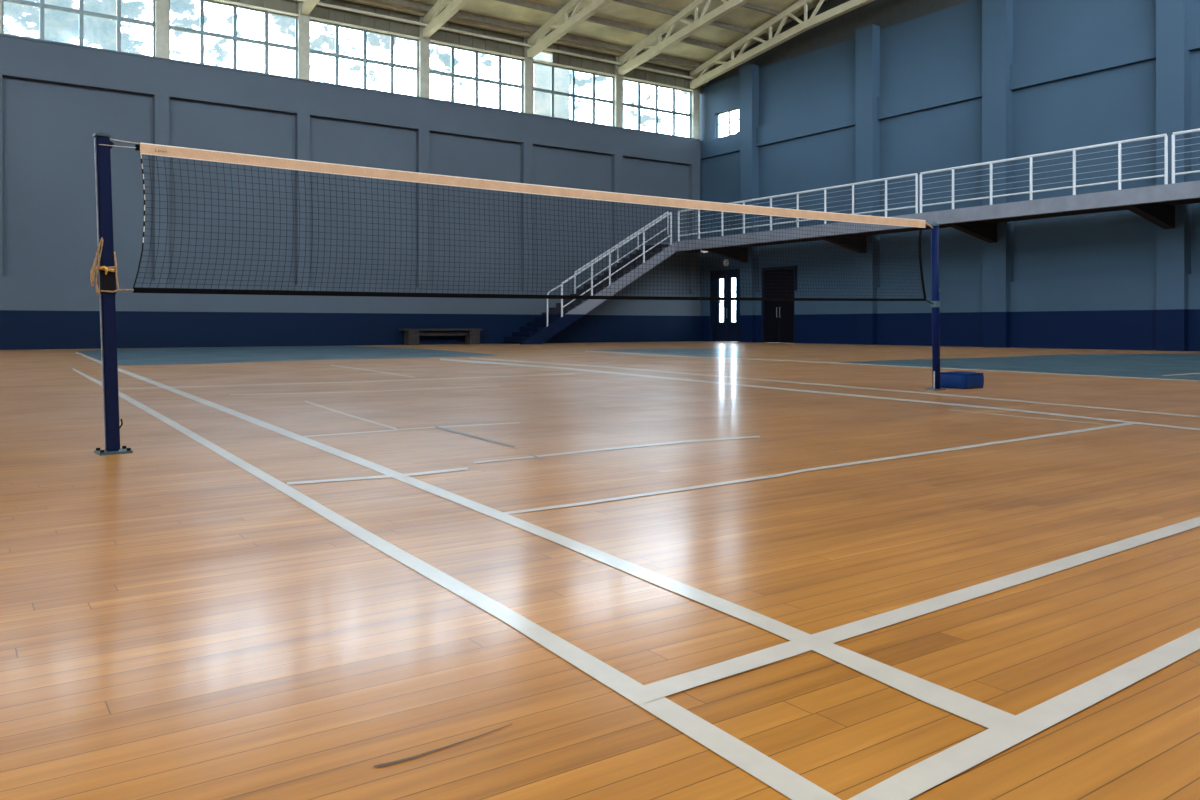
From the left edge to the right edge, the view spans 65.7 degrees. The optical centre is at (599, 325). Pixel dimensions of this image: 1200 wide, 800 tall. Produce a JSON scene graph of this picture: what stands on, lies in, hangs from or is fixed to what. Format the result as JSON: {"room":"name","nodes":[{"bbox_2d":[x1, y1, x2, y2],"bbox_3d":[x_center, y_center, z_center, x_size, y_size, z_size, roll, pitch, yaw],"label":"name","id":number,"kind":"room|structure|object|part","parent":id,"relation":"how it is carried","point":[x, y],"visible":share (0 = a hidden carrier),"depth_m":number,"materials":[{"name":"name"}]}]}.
{"room":"indoor sports hall","nodes":[
{"label":"indoor sports hall","id":0,"kind":"room"},
{"bbox_2d":[0,0,706,349],"bbox_3d":[-13.977,-4.915,25.480,44.770,11.070,0.510,0,0,-35],"label":"wall","id":1,"kind":"structure","parent":0,"point":[55,96],"depth_m":28.69,"materials":[{"name":"blue paint"}]},
{"bbox_2d":[2,0,154,56],"bbox_3d":[-14.084,-8.570,25.257,3.660,1.980,0.185,0,0,-35],"label":"window","id":2,"kind":"structure","parent":1,"relation":"in","point":[41,5],"depth_m":25.28,"materials":[{"name":"clear glass"}]},
{"bbox_2d":[169,0,297,77],"bbox_3d":[-10.803,-8.570,27.546,3.660,1.980,0.185,0,0,-35],"label":"window","id":3,"kind":"structure","parent":1,"relation":"in","point":[201,32],"depth_m":27.57,"materials":[{"name":"clear glass"}]},
{"bbox_3d":[-10.778,-9.530,27.510,3.660,0.060,0.098,0,0,-35],"label":"head trim","id":4,"kind":"part","parent":3,"relation":"part of","materials":[{"name":"beige metal"}]},
{"bbox_3d":[-13.988,-7.555,25.278,43.980,0.050,0.130,0,0,-35],"label":"sill","id":5,"kind":"part","parent":1,"relation":"part of","materials":[{"name":"blue paint"}]},
{"bbox_2d":[310,17,419,96],"bbox_3d":[-7.522,-8.570,29.834,3.660,1.980,0.185,0,0,-35],"label":"window","id":6,"kind":"structure","parent":1,"relation":"in","point":[337,25],"depth_m":29.84,"materials":[{"name":"clear glass"}]},
{"bbox_3d":[-7.497,-9.530,29.799,3.660,0.060,0.098,0,0,-35],"label":"head trim","id":7,"kind":"part","parent":6,"relation":"part of","materials":[{"name":"beige metal"}]},
{"bbox_2d":[430,39,523,112],"bbox_3d":[-4.242,-8.570,32.123,3.660,1.980,0.185,0,0,-35],"label":"window","id":8,"kind":"structure","parent":1,"relation":"in","point":[452,75],"depth_m":32.13,"materials":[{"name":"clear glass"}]},
{"bbox_3d":[-4.217,-9.530,32.087,3.660,0.060,0.098,0,0,-35],"label":"head trim","id":9,"kind":"part","parent":8,"relation":"part of","materials":[{"name":"beige metal"}]},
{"bbox_2d":[533,52,615,125],"bbox_3d":[-0.961,-8.570,34.411,3.660,1.980,0.185,0,0,-35],"label":"window","id":10,"kind":"structure","parent":1,"relation":"in","point":[552,92],"depth_m":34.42,"materials":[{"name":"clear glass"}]},
{"bbox_3d":[-0.936,-9.530,34.376,3.660,0.060,0.098,0,0,-35],"label":"head trim","id":11,"kind":"part","parent":10,"relation":"part of","materials":[{"name":"beige metal"}]},
{"bbox_2d":[623,76,692,137],"bbox_3d":[2.258,-8.570,36.657,3.510,1.980,0.185,0,0,-35],"label":"window","id":12,"kind":"structure","parent":1,"relation":"in","point":[638,106],"depth_m":36.66,"materials":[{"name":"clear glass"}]},
{"bbox_3d":[2.283,-9.530,36.621,3.510,0.060,0.098,0,0,-35],"label":"head trim","id":13,"kind":"part","parent":12,"relation":"part of","materials":[{"name":"beige metal"}]},
{"bbox_2d":[293,0,827,82],"bbox_3d":[-1.093,-12.406,8.260,46.460,4.953,43.800,0,0,-35],"label":"ceiling","id":14,"kind":"structure","parent":0,"point":[620,25],"depth_m":32.91,"materials":[{"name":"metal"}]},
{"bbox_2d":[301,0,319,14],"bbox_3d":[-2.978,-12.035,19.825,0.200,4.954,21.317,0,0,-35],"label":"roof truss","id":15,"kind":"object","parent":14,"relation":"attached to","point":[307,6],"visible":1,"depth_m":28.16,"materials":[{"name":"beige metal"}]},
{"bbox_2d":[423,0,469,37],"bbox_3d":[0.302,-12.035,22.113,0.200,4.954,21.317,0,0,-35],"label":"roof truss","id":16,"kind":"object","parent":14,"relation":"attached to","point":[434,20],"visible":1,"depth_m":29.85,"materials":[{"name":"beige metal"}]},
{"bbox_2d":[527,0,612,57],"bbox_3d":[3.583,-12.035,24.402,0.200,4.954,21.317,0,0,-35],"label":"roof truss","id":17,"kind":"object","parent":14,"relation":"attached to","point":[542,42],"visible":1,"depth_m":31.27,"materials":[{"name":"beige metal"}]},
{"bbox_2d":[618,0,751,74],"bbox_3d":[6.864,-12.035,26.691,0.200,4.954,21.317,0,0,-35],"label":"roof truss","id":18,"kind":"object","parent":14,"relation":"attached to","point":[704,20],"visible":1,"depth_m":32.68,"materials":[{"name":"beige metal"}]},
{"bbox_2d":[690,0,874,88],"bbox_3d":[9.775,-12.035,28.722,0.200,4.954,21.317,0,0,-35],"label":"roof truss","id":19,"kind":"object","parent":14,"relation":"attached to","point":[813,21],"visible":1,"depth_m":33.80,"materials":[{"name":"beige metal"}]},
{"bbox_2d":[0,341,1199,799],"bbox_3d":[-1.761,0.718,7.855,44.700,0.203,43.500,0,0,-35],"label":"floor","id":20,"kind":"structure","parent":0,"point":[681,570],"depth_m":2.26,"materials":[{"name":"brown wood"}]},
{"bbox_2d":[93,132,132,455],"bbox_3d":[-2.382,-0.154,4.539,0.157,1.549,0.130,0,0,-38],"label":"net post","id":21,"kind":"object","parent":20,"relation":"on","point":[107,282],"visible":0.98,"depth_m":4.50,"materials":[{"name":"blue metal"}]},
{"bbox_2d":[90,238,118,295],"bbox_3d":[-2.407,-0.286,4.514,0.126,0.284,0.101,0,0,-35],"label":"rope","id":22,"kind":"object","parent":21,"relation":"hanging from","point":[97,267],"visible":0.92,"depth_m":4.47,"materials":[{"name":"beige fabric"}]},
{"bbox_3d":[-2.377,0.614,4.543,0.145,0.012,0.130,0,0,-38],"label":"plate","id":23,"kind":"part","parent":21,"relation":"part of","materials":[{"name":"silver metal"}]},
{"bbox_2d":[99,139,932,303],"bbox_3d":[0.402,-0.588,6.746,7.232,0.848,0.042,0,0,-39],"label":"net","id":24,"kind":"object","parent":21,"relation":"attached to","point":[145,148],"visible":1,"depth_m":5.85,"materials":[{"name":"black fabric"}]},
{"bbox_3d":[-2.336,-0.177,4.575,0.074,0.009,0.009,0,0,-38],"label":"foot cord","id":25,"kind":"part","parent":24,"relation":"part of","materials":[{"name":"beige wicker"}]},
{"bbox_3d":[-2.287,-0.526,4.614,0.056,0.677,0.007,0,0,-38],"label":"edge cord","id":26,"kind":"part","parent":24,"relation":"part of","materials":[{"name":"fabric"}]},
{"bbox_2d":[399,329,482,344],"bbox_3d":[-5.251,0.355,30.861,2.800,0.530,0.470,0,0,-35],"label":"bench","id":27,"kind":"object","parent":20,"relation":"on","point":[411,336],"visible":0.88,"depth_m":30.72,"materials":[{"name":"brown wood"}]},
{"bbox_3d":[-6.126,0.385,30.244,0.360,0.470,0.380,0,0,-35],"label":"leg","id":28,"kind":"part","parent":27,"relation":"part of","materials":[{"name":"grey wood"}]},
{"bbox_3d":[-5.251,0.120,30.861,2.800,0.060,0.470,0,0,-35],"label":"seat","id":29,"kind":"part","parent":27,"relation":"part of","materials":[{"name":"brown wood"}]},
{"bbox_3d":[-4.322,0.385,31.503,0.360,0.470,0.380,0,0,-35],"label":"leg","id":30,"kind":"part","parent":27,"relation":"part of","materials":[{"name":"grey wood"}]},
{"bbox_2d":[500,243,675,343],"bbox_3d":[-0.297,-1.280,33.848,6.745,3.800,1.460,0,0,-35],"label":"staircase","id":31,"kind":"structure","parent":20,"relation":"on","point":[536,332],"depth_m":33.10,"materials":[{"name":"paint"}]},
{"bbox_2d":[547,212,671,325],"bbox_3d":[0.442,-2.117,33.533,5.529,4.372,0.072,0,0,-35],"label":"stair railing","id":32,"kind":"object","parent":31,"relation":"attached to","point":[670,213],"visible":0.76,"depth_m":33.45,"materials":[{"name":"white metal"}]},
{"bbox_3d":[-1.568,-0.698,32.132,0.629,1.533,0.052,0,0,-35],"label":"post","id":33,"kind":"part","parent":32,"relation":"part of","materials":[{"name":"white metal"}]},
{"bbox_3d":[-1.320,-0.861,32.305,0.067,1.180,0.067,0,0,-12],"label":"post","id":34,"kind":"part","parent":32,"relation":"part of","materials":[{"name":"white metal"}]},
{"bbox_3d":[-0.284,-1.586,33.027,0.067,1.180,0.067,0,0,-12],"label":"post","id":35,"kind":"part","parent":32,"relation":"part of","materials":[{"name":"white metal"}]},
{"bbox_3d":[0.360,-2.037,33.477,0.067,1.180,0.067,0,0,-12],"label":"post","id":36,"kind":"part","parent":32,"relation":"part of","materials":[{"name":"white metal"}]},
{"bbox_3d":[0.680,-2.871,33.700,4.912,2.864,0.072,0,0,-35],"label":"rail","id":37,"kind":"part","parent":32,"relation":"part of","materials":[{"name":"white metal"}]},
{"bbox_3d":[0.680,-2.031,33.700,4.900,2.843,0.048,0,0,-35],"label":"rail","id":38,"kind":"part","parent":32,"relation":"part of","materials":[{"name":"white metal"}]},
{"bbox_3d":[1.626,-2.924,34.360,0.067,1.180,0.067,0,0,-12],"label":"post","id":39,"kind":"part","parent":32,"relation":"part of","materials":[{"name":"white metal"}]},
{"bbox_3d":[2.679,-3.662,35.095,0.067,1.180,0.067,0,0,-12],"label":"post","id":40,"kind":"part","parent":32,"relation":"part of","materials":[{"name":"white metal"}]},
{"bbox_2d":[574,211,668,293],"bbox_3d":[0.883,-2.810,35.488,4.448,3.438,0.072,0,0,-35],"label":"stair railing","id":41,"kind":"object","parent":31,"relation":"on","point":[667,212],"visible":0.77,"depth_m":35.38,"materials":[{"name":"white metal"}]},
{"bbox_3d":[-0.920,-1.522,34.230,0.046,0.860,0.046,0,0,33],"label":"post","id":42,"kind":"part","parent":41,"relation":"part of","materials":[{"name":"white metal"}]},
{"bbox_3d":[2.687,-4.048,36.746,0.046,0.860,0.046,0,0,33],"label":"post","id":43,"kind":"part","parent":41,"relation":"part of","materials":[{"name":"white metal"}]},
{"bbox_2d":[925,222,945,390],"bbox_3d":[3.244,-0.191,8.997,0.200,1.622,0.100,0,0,-38],"label":"net post","id":44,"kind":"object","parent":20,"relation":"on","point":[935,288],"visible":1,"depth_m":8.97,"materials":[{"name":"blue metal"}]},
{"bbox_3d":[3.244,0.613,8.997,0.200,0.014,0.100,0,0,-38],"label":"plate","id":45,"kind":"part","parent":44,"relation":"part of","materials":[{"name":"silver metal"}]},
{"bbox_2d":[940,371,983,388],"bbox_3d":[3.615,0.536,9.313,0.316,0.165,0.307,0,0,-35],"label":"weight","id":46,"kind":"object","parent":20,"relation":"on","point":[953,379],"visible":0.96,"depth_m":9.21,"materials":[{"name":"blue plastic"}]},
{"bbox_2d":[700,0,1199,350],"bbox_3d":[16.371,-7.072,20.516,0.770,15.384,42.920,0,0,-35],"label":"wall","id":47,"kind":"structure","parent":0,"point":[878,89],"depth_m":27.82,"materials":[{"name":"blue paint"}]},
{"bbox_2d":[710,269,739,341],"bbox_3d":[5.006,-0.795,36.718,0.172,2.830,1.800,0,0,-35],"label":"door","id":48,"kind":"structure","parent":47,"relation":"in","point":[726,331],"depth_m":36.79,"materials":[{"name":"black metal"}]},
{"bbox_2d":[723,259,728,265],"bbox_3d":[4.954,-2.500,36.742,0.130,0.280,0.280,0,0,-35],"label":"wall light","id":49,"kind":"object","parent":47,"relation":"attached to","point":[726,261],"visible":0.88,"depth_m":36.68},
{"bbox_2d":[717,108,738,137],"bbox_3d":[5.143,-8.005,36.874,0.070,1.050,1.400,0,0,-35],"label":"window","id":50,"kind":"structure","parent":47,"relation":"in","point":[728,112],"depth_m":36.88,"materials":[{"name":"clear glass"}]},
{"bbox_2d":[762,266,796,342],"bbox_3d":[6.637,-0.780,34.381,0.172,2.800,1.700,0,0,-35],"label":"door","id":51,"kind":"structure","parent":47,"relation":"in","point":[777,316],"depth_m":34.39,"materials":[{"name":"metal"}]},
{"bbox_2d":[652,180,1199,262],"bbox_3d":[12.896,-2.805,22.823,2.270,0.790,34.680,0,0,-35],"label":"balcony","id":52,"kind":"object","parent":47,"relation":"attached to","point":[1155,204],"visible":0.86,"depth_m":25.13,"materials":[{"name":"grey concrete"}]},
{"bbox_2d":[678,173,917,240],"bbox_3d":[5.999,-3.779,30.814,0.072,1.154,10.632,0,0,-35],"label":"guard railing","id":53,"kind":"object","parent":52,"relation":"on","point":[914,174],"visible":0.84,"depth_m":29.37,"materials":[{"name":"white metal"}]},
{"bbox_3d":[2.978,-3.751,35.144,0.067,1.098,0.067,0,0,-12],"label":"post","id":54,"kind":"part","parent":53,"relation":"part of","materials":[{"name":"white metal"}]},
{"bbox_3d":[3.642,-3.751,34.193,0.067,1.098,0.067,0,0,33],"label":"post","id":55,"kind":"part","parent":53,"relation":"part of","materials":[{"name":"white metal"}]},
{"bbox_3d":[4.362,-3.751,33.160,0.067,1.098,0.067,0,0,33],"label":"post","id":56,"kind":"part","parent":53,"relation":"part of","materials":[{"name":"white metal"}]},
{"bbox_3d":[4.992,-3.751,32.258,0.067,1.098,0.067,0,0,33],"label":"post","id":57,"kind":"part","parent":53,"relation":"part of","materials":[{"name":"white metal"}]},
{"bbox_3d":[5.736,-3.751,31.191,0.067,1.098,0.067,0,0,-12],"label":"post","id":58,"kind":"part","parent":53,"relation":"part of","materials":[{"name":"white metal"}]},
{"bbox_3d":[5.999,-3.410,30.814,0.048,0.048,10.560,0,0,-35],"label":"rail","id":59,"kind":"part","parent":53,"relation":"part of","materials":[{"name":"white metal"}]},
{"bbox_3d":[5.999,-4.320,30.814,0.072,0.072,10.560,0,0,-35],"label":"rail","id":60,"kind":"part","parent":53,"relation":"part of","materials":[{"name":"white metal"}]},
{"bbox_3d":[6.422,-3.751,30.207,0.067,1.098,0.067,0,0,-12],"label":"post","id":61,"kind":"part","parent":53,"relation":"part of","materials":[{"name":"white metal"}]},
{"bbox_3d":[7.086,-3.751,29.256,0.067,1.098,0.067,0,0,33],"label":"post","id":62,"kind":"part","parent":53,"relation":"part of","materials":[{"name":"white metal"}]},
{"bbox_3d":[7.715,-3.751,28.354,0.067,1.098,0.067,0,0,33],"label":"post","id":63,"kind":"part","parent":53,"relation":"part of","materials":[{"name":"white metal"}]},
{"bbox_3d":[8.413,-3.751,27.353,0.067,1.098,0.067,0,0,-12],"label":"post","id":64,"kind":"part","parent":53,"relation":"part of","materials":[{"name":"white metal"}]},
{"bbox_3d":[9.020,-3.751,26.484,0.067,1.098,0.067,0,0,-12],"label":"post","id":65,"kind":"part","parent":53,"relation":"part of","materials":[{"name":"white metal"}]},
{"bbox_2d":[920,134,1167,212],"bbox_3d":[10.956,-3.779,23.707,0.072,1.154,6.562,0,0,-35],"label":"guard railing","id":66,"kind":"object","parent":52,"relation":"on","point":[1165,136],"visible":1,"depth_m":23.16,"materials":[{"name":"white metal"}]},
{"bbox_3d":[9.100,-3.751,26.369,0.067,1.098,0.067,0,0,33],"label":"post","id":67,"kind":"part","parent":66,"relation":"part of","materials":[{"name":"white metal"}]},
{"bbox_3d":[9.689,-3.751,25.524,0.067,1.098,0.067,0,0,-12],"label":"post","id":68,"kind":"part","parent":66,"relation":"part of","materials":[{"name":"white metal"}]},
{"bbox_3d":[10.341,-3.751,24.589,0.067,1.098,0.067,0,0,33],"label":"post","id":69,"kind":"part","parent":66,"relation":"part of","materials":[{"name":"white metal"}]},
{"bbox_3d":[10.976,-3.751,23.679,0.067,1.098,0.067,0,0,33],"label":"post","id":70,"kind":"part","parent":66,"relation":"part of","materials":[{"name":"white metal"}]},
{"bbox_3d":[10.956,-3.410,23.707,0.048,0.048,6.490,0,0,-35],"label":"rail","id":71,"kind":"part","parent":66,"relation":"part of","materials":[{"name":"white metal"}]},
{"bbox_3d":[10.956,-4.320,23.707,0.072,0.072,6.490,0,0,-35],"label":"rail","id":72,"kind":"part","parent":66,"relation":"part of","materials":[{"name":"white metal"}]},
{"bbox_3d":[11.611,-3.751,22.768,0.067,1.098,0.067,0,0,-12],"label":"post","id":73,"kind":"part","parent":66,"relation":"part of","materials":[{"name":"white metal"}]},
{"bbox_3d":[12.229,-3.751,21.883,0.067,1.098,0.067,0,0,-12],"label":"post","id":74,"kind":"part","parent":66,"relation":"part of","materials":[{"name":"white metal"}]},
{"bbox_3d":[12.813,-3.751,21.046,0.067,1.098,0.067,0,0,-12],"label":"post","id":75,"kind":"part","parent":66,"relation":"part of","materials":[{"name":"white metal"}]},
{"bbox_2d":[1172,128,1199,183],"bbox_3d":[14.466,-3.779,18.676,0.072,1.154,5.552,0,0,-35],"label":"guard railing","id":76,"kind":"object","parent":52,"relation":"on","point":[1198,129],"visible":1,"depth_m":20.81,"materials":[{"name":"white metal"}]},
{"bbox_3d":[12.899,-3.751,20.923,0.067,1.098,0.067,0,0,33],"label":"post","id":77,"kind":"part","parent":76,"relation":"part of","materials":[{"name":"white metal"}]},
{"bbox_3d":[14.466,-4.320,18.676,0.072,0.072,5.480,0,0,-35],"label":"rail","id":78,"kind":"part","parent":76,"relation":"part of","materials":[{"name":"white metal"}]},
{"bbox_3d":[14.466,-3.410,18.676,0.048,0.048,5.480,0,0,-35],"label":"rail","id":79,"kind":"part","parent":76,"relation":"part of","materials":[{"name":"white metal"}]}
]}

